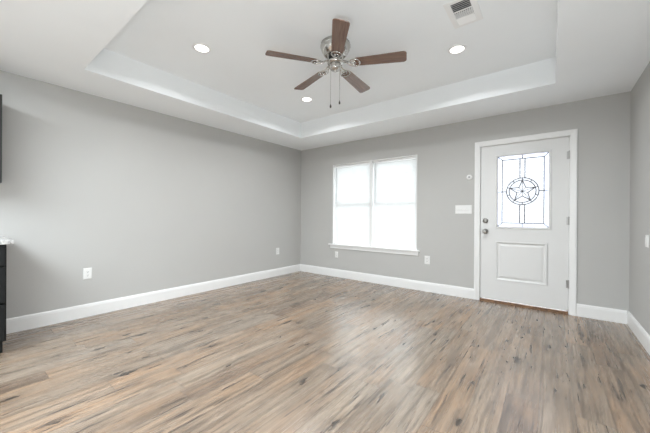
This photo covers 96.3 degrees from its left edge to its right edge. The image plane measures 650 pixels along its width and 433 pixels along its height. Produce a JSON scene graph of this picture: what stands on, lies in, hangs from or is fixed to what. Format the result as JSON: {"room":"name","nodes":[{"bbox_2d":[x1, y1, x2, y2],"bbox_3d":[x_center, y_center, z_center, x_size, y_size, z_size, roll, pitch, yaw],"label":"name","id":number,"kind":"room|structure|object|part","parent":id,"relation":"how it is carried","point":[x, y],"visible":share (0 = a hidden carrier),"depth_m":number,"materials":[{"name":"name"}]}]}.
{"room":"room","nodes":[
{"label":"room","id":0,"kind":"room"},
{"bbox_2d":[0,70,300,318],"bbox_3d":[-3.151,-0.281,2.589,0.140,2.950,8.780,0,0,38],"label":"wall","id":1,"kind":"structure","parent":0,"point":[146,200],"depth_m":3.46,"materials":[{"name":"grey paint"}]},
{"bbox_2d":[0,94,1,182],"bbox_3d":[-3.144,-0.665,2.209,0.331,0.750,0.907,0,0,38],"label":"upper cabinet","id":2,"kind":"object","parent":1,"relation":"attached to","point":[0,94],"visible":1,"depth_m":2.46,"materials":[{"name":"grey wood"}]},
{"bbox_2d":[83,268,91,279],"bbox_3d":[-2.599,0.625,3.186,0.008,0.122,0.078,0,0,38],"label":"wall outlet","id":3,"kind":"object","parent":1,"relation":"attached to","point":[87,272],"visible":1,"depth_m":3.18,"materials":[{"name":"white plastic"}]},
{"bbox_2d":[6,264,300,333],"bbox_3d":[-1.744,1.029,4.287,0.015,0.140,4.086,0,0,38],"label":"baseboard","id":4,"kind":"structure","parent":1,"relation":"attached to","point":[26,322],"depth_m":3.47,"materials":[{"name":"white paint"}]},
{"bbox_2d":[0,271,649,432],"bbox_3d":[-1.261,1.157,1.119,4.663,0.100,8.500,0,0,38],"label":"floor","id":5,"kind":"structure","parent":0,"point":[300,351],"depth_m":2.14,"materials":[{"name":"brown wood"}]},
{"bbox_2d":[0,244,6,352],"bbox_3d":[-3.032,0.656,2.121,0.627,0.879,0.911,0,0,38],"label":"base cabinet","id":6,"kind":"object","parent":5,"relation":"on","point":[3,248],"visible":0.88,"depth_m":2.28,"materials":[{"name":"black paint"}]},
{"bbox_3d":[-2.789,0.309,1.947,0.033,0.147,0.871,0,0,38],"label":"drawer","id":7,"kind":"part","parent":6,"relation":"part of","materials":[{"name":"black paint"}]},
{"bbox_3d":[-2.790,0.537,1.947,0.033,0.276,0.871,0,0,38],"label":"drawer","id":8,"kind":"part","parent":6,"relation":"part of","materials":[{"name":"black paint"}]},
{"bbox_3d":[-2.792,0.830,1.948,0.033,0.275,0.871,0,0,38],"label":"drawer","id":9,"kind":"part","parent":6,"relation":"part of","materials":[{"name":"black paint"}]},
{"bbox_2d":[0,236,13,244],"bbox_3d":[-3.015,0.200,2.120,0.650,0.032,0.968,0,0,38],"label":"countertop","id":10,"kind":"structure","parent":6,"relation":"on","point":[4,240],"depth_m":2.29,"materials":[{"name":"stone"}]},
{"bbox_2d":[0,0,649,150],"bbox_3d":[-1.245,-1.538,1.115,4.663,0.410,8.500,0,0,38],"label":"ceiling","id":11,"kind":"structure","parent":0,"point":[522,55],"depth_m":2.74,"materials":[{"name":"white paint"}]},
{"bbox_2d":[192,43,210,52],"bbox_3d":[-1.167,-1.591,2.756,0.164,0.007,0.164,0,0,38],"label":"recessed light","id":12,"kind":"object","parent":11,"relation":"in","point":[199,47],"visible":1,"depth_m":2.75,"materials":[{"name":"white plastic"}]},
{"bbox_2d":[301,97,312,101],"bbox_3d":[-0.247,-1.588,3.947,0.164,0.007,0.164,0,0,38],"label":"recessed light","id":13,"kind":"object","parent":11,"relation":"in","point":[305,99],"visible":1,"depth_m":3.95,"materials":[{"name":"white plastic"}]},
{"bbox_2d":[265,18,406,107],"bbox_3d":[0.109,-1.292,2.708,1.224,0.592,1.190,0,0,38],"label":"ceiling fan","id":14,"kind":"object","parent":11,"relation":"hanging from","point":[335,48],"visible":1,"depth_m":2.58,"materials":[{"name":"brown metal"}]},
{"bbox_3d":[-0.285,-1.389,2.535,0.457,0.006,0.128,-2,12,-20],"label":"blade","id":15,"kind":"part","parent":14,"relation":"part of","materials":[{"name":"brown wood"}]},
{"bbox_3d":[-0.154,-1.389,2.990,0.128,0.006,0.457,-14,7,-37],"label":"blade","id":16,"kind":"part","parent":14,"relation":"part of","materials":[{"name":"brown wood"}]},
{"bbox_3d":[0.108,-1.387,2.269,0.128,0.006,0.457,11,1,-2],"label":"blade","id":17,"kind":"part","parent":14,"relation":"part of","materials":[{"name":"brown wood"}]},
{"bbox_3d":[0.320,-1.387,3.007,0.128,0.006,0.457,-13,-9,33],"label":"blade","id":18,"kind":"part","parent":14,"relation":"part of","materials":[{"name":"brown wood"}]},
{"bbox_3d":[0.482,-1.385,2.561,0.457,0.006,0.128,2,-10,16],"label":"blade","id":19,"kind":"part","parent":14,"relation":"part of","materials":[{"name":"brown wood"}]},
{"bbox_2d":[448,44,466,53],"bbox_3d":[1.248,-1.578,2.750,0.164,0.007,0.164,0,0,38],"label":"recessed light","id":20,"kind":"object","parent":11,"relation":"in","point":[459,48],"visible":1,"depth_m":2.74,"materials":[{"name":"white plastic"}]},
{"bbox_2d":[443,0,482,28],"bbox_3d":[1.072,-1.575,2.248,0.213,0.012,0.346,0,0,38],"label":"ceiling vent","id":21,"kind":"object","parent":11,"relation":"in","point":[460,13],"visible":1,"depth_m":2.25,"materials":[{"name":"white plastic"}]},
{"bbox_2d":[300,91,630,311],"bbox_3d":[1.394,-0.258,4.531,4.663,2.950,0.140,0,0,38],"label":"wall","id":22,"kind":"structure","parent":0,"point":[445,154],"depth_m":4.02,"materials":[{"name":"grey paint"}]},
{"bbox_2d":[328,155,419,255],"bbox_3d":[0.795,-0.179,4.969,1.714,1.541,0.182,0,0,38],"label":"window","id":23,"kind":"structure","parent":22,"relation":"in","point":[371,248],"depth_m":4.93,"materials":[{"name":"white paint"}]},
{"bbox_2d":[335,162,369,245],"bbox_3d":[0.479,-0.218,5.201,0.749,1.436,0.048,0,0,38],"label":"window blind","id":24,"kind":"object","parent":23,"relation":"attached to","point":[352,181],"visible":0.88,"depth_m":5.20,"materials":[{"name":"white plastic"}]},
{"bbox_3d":[0.476,-0.208,5.197,0.571,1.396,0.001,0,0,38],"label":"ladder cord","id":25,"kind":"part","parent":24,"relation":"part of","materials":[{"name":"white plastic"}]},
{"bbox_3d":[0.479,0.492,5.208,0.743,0.016,0.024,0,0,38],"label":"rail","id":26,"kind":"part","parent":24,"relation":"part of","materials":[{"name":"white plastic"}]},
{"bbox_3d":[0.514,-0.216,5.247,0.757,1.443,0.036,0,0,38],"label":"sash frame","id":27,"kind":"part","parent":23,"relation":"part of","materials":[{"name":"white plastic"}]},
{"bbox_3d":[0.791,0.520,4.970,1.714,0.024,0.182,0,0,38],"label":"sill","id":28,"kind":"part","parent":23,"relation":"part of","materials":[{"name":"white paint"}]},
{"bbox_2d":[373,156,415,248],"bbox_3d":[1.115,-0.214,4.707,0.751,1.436,0.048,0,0,38],"label":"window blind","id":29,"kind":"object","parent":23,"relation":"attached to","point":[394,217],"visible":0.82,"depth_m":4.70,"materials":[{"name":"white plastic"}]},
{"bbox_3d":[1.116,0.496,4.714,0.745,0.016,0.024,0,0,38],"label":"rail","id":30,"kind":"part","parent":29,"relation":"part of","materials":[{"name":"white plastic"}]},
{"bbox_3d":[1.151,-0.211,4.754,0.759,1.443,0.036,0,0,38],"label":"sash frame","id":31,"kind":"part","parent":23,"relation":"part of","materials":[{"name":"white plastic"}]},
{"bbox_2d":[300,264,473,298],"bbox_3d":[0.764,1.043,4.918,3.178,0.140,0.015,0,0,38],"label":"baseboard","id":32,"kind":"structure","parent":22,"relation":"attached to","point":[450,290],"depth_m":4.63,"materials":[{"name":"white paint"}]},
{"bbox_2d":[425,256,429,263],"bbox_3d":[1.522,0.649,4.336,0.078,0.122,0.008,0,0,38],"label":"wall outlet","id":33,"kind":"object","parent":22,"relation":"attached to","point":[427,258],"visible":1,"depth_m":4.33,"materials":[{"name":"white plastic"}]},
{"bbox_2d":[455,205,471,213],"bbox_3d":[1.917,-0.098,4.026,0.205,0.112,0.018,0,0,38],"label":"light switch","id":34,"kind":"object","parent":22,"relation":"attached to","point":[459,209],"visible":1,"depth_m":4.02,"materials":[{"name":"white plastic"}]},
{"bbox_2d":[474,129,577,315],"bbox_3d":[2.471,0.064,3.660,1.052,2.122,0.197,0,0,38],"label":"door","id":35,"kind":"structure","parent":22,"relation":"in","point":[525,187],"depth_m":3.60,"materials":[{"name":"white paint"}]},
{"bbox_3d":[2.444,0.577,3.643,0.536,0.507,0.012,0,0,38],"label":"panel","id":36,"kind":"part","parent":35,"relation":"part of","materials":[{"name":"white paint"}]},
{"bbox_3d":[2.474,-0.321,3.647,0.436,0.813,0.004,0,0,38],"label":"glass pane","id":37,"kind":"part","parent":35,"relation":"part of","materials":[{"name":"glass"}]},
{"bbox_3d":[2.471,-0.322,3.643,0.578,0.957,0.056,0,0,38],"label":"glass frame","id":38,"kind":"part","parent":35,"relation":"part of","materials":[{"name":"glass"}]},
{"bbox_3d":[2.473,-0.321,3.646,0.532,0.909,0.003,0,0,38],"label":"bevelled glass","id":39,"kind":"part","parent":35,"relation":"part of","materials":[{"name":"glass"}]},
{"bbox_2d":[576,304,626,323],"bbox_3d":[3.011,1.058,3.176,0.402,0.140,0.015,0,0,38],"label":"baseboard","id":40,"kind":"structure","parent":22,"relation":"attached to","point":[587,311],"depth_m":3.16,"materials":[{"name":"white paint"}]},
{"bbox_2d":[629,62,649,334],"bbox_3d":[0.645,-0.255,-0.354,0.140,2.950,8.780,0,0,38],"label":"wall","id":41,"kind":"structure","parent":0,"point":[639,255],"depth_m":2.68,"materials":[{"name":"grey paint"}]},
{"bbox_2d":[627,311,649,354],"bbox_3d":[0.576,1.050,-0.305,0.015,0.140,8.500,0,0,38],"label":"baseboard","id":42,"kind":"structure","parent":41,"relation":"attached to","point":[634,325],"depth_m":2.64,"materials":[{"name":"white paint"}]},
{"bbox_2d":[645,235,648,247],"bbox_3d":[2.748,0.211,2.487,0.013,0.105,0.072,0,0,38],"label":"switch plate","id":43,"kind":"object","parent":41,"relation":"attached to","point":[646,236],"visible":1,"depth_m":2.47,"materials":[{"name":"white plastic"}]}
]}

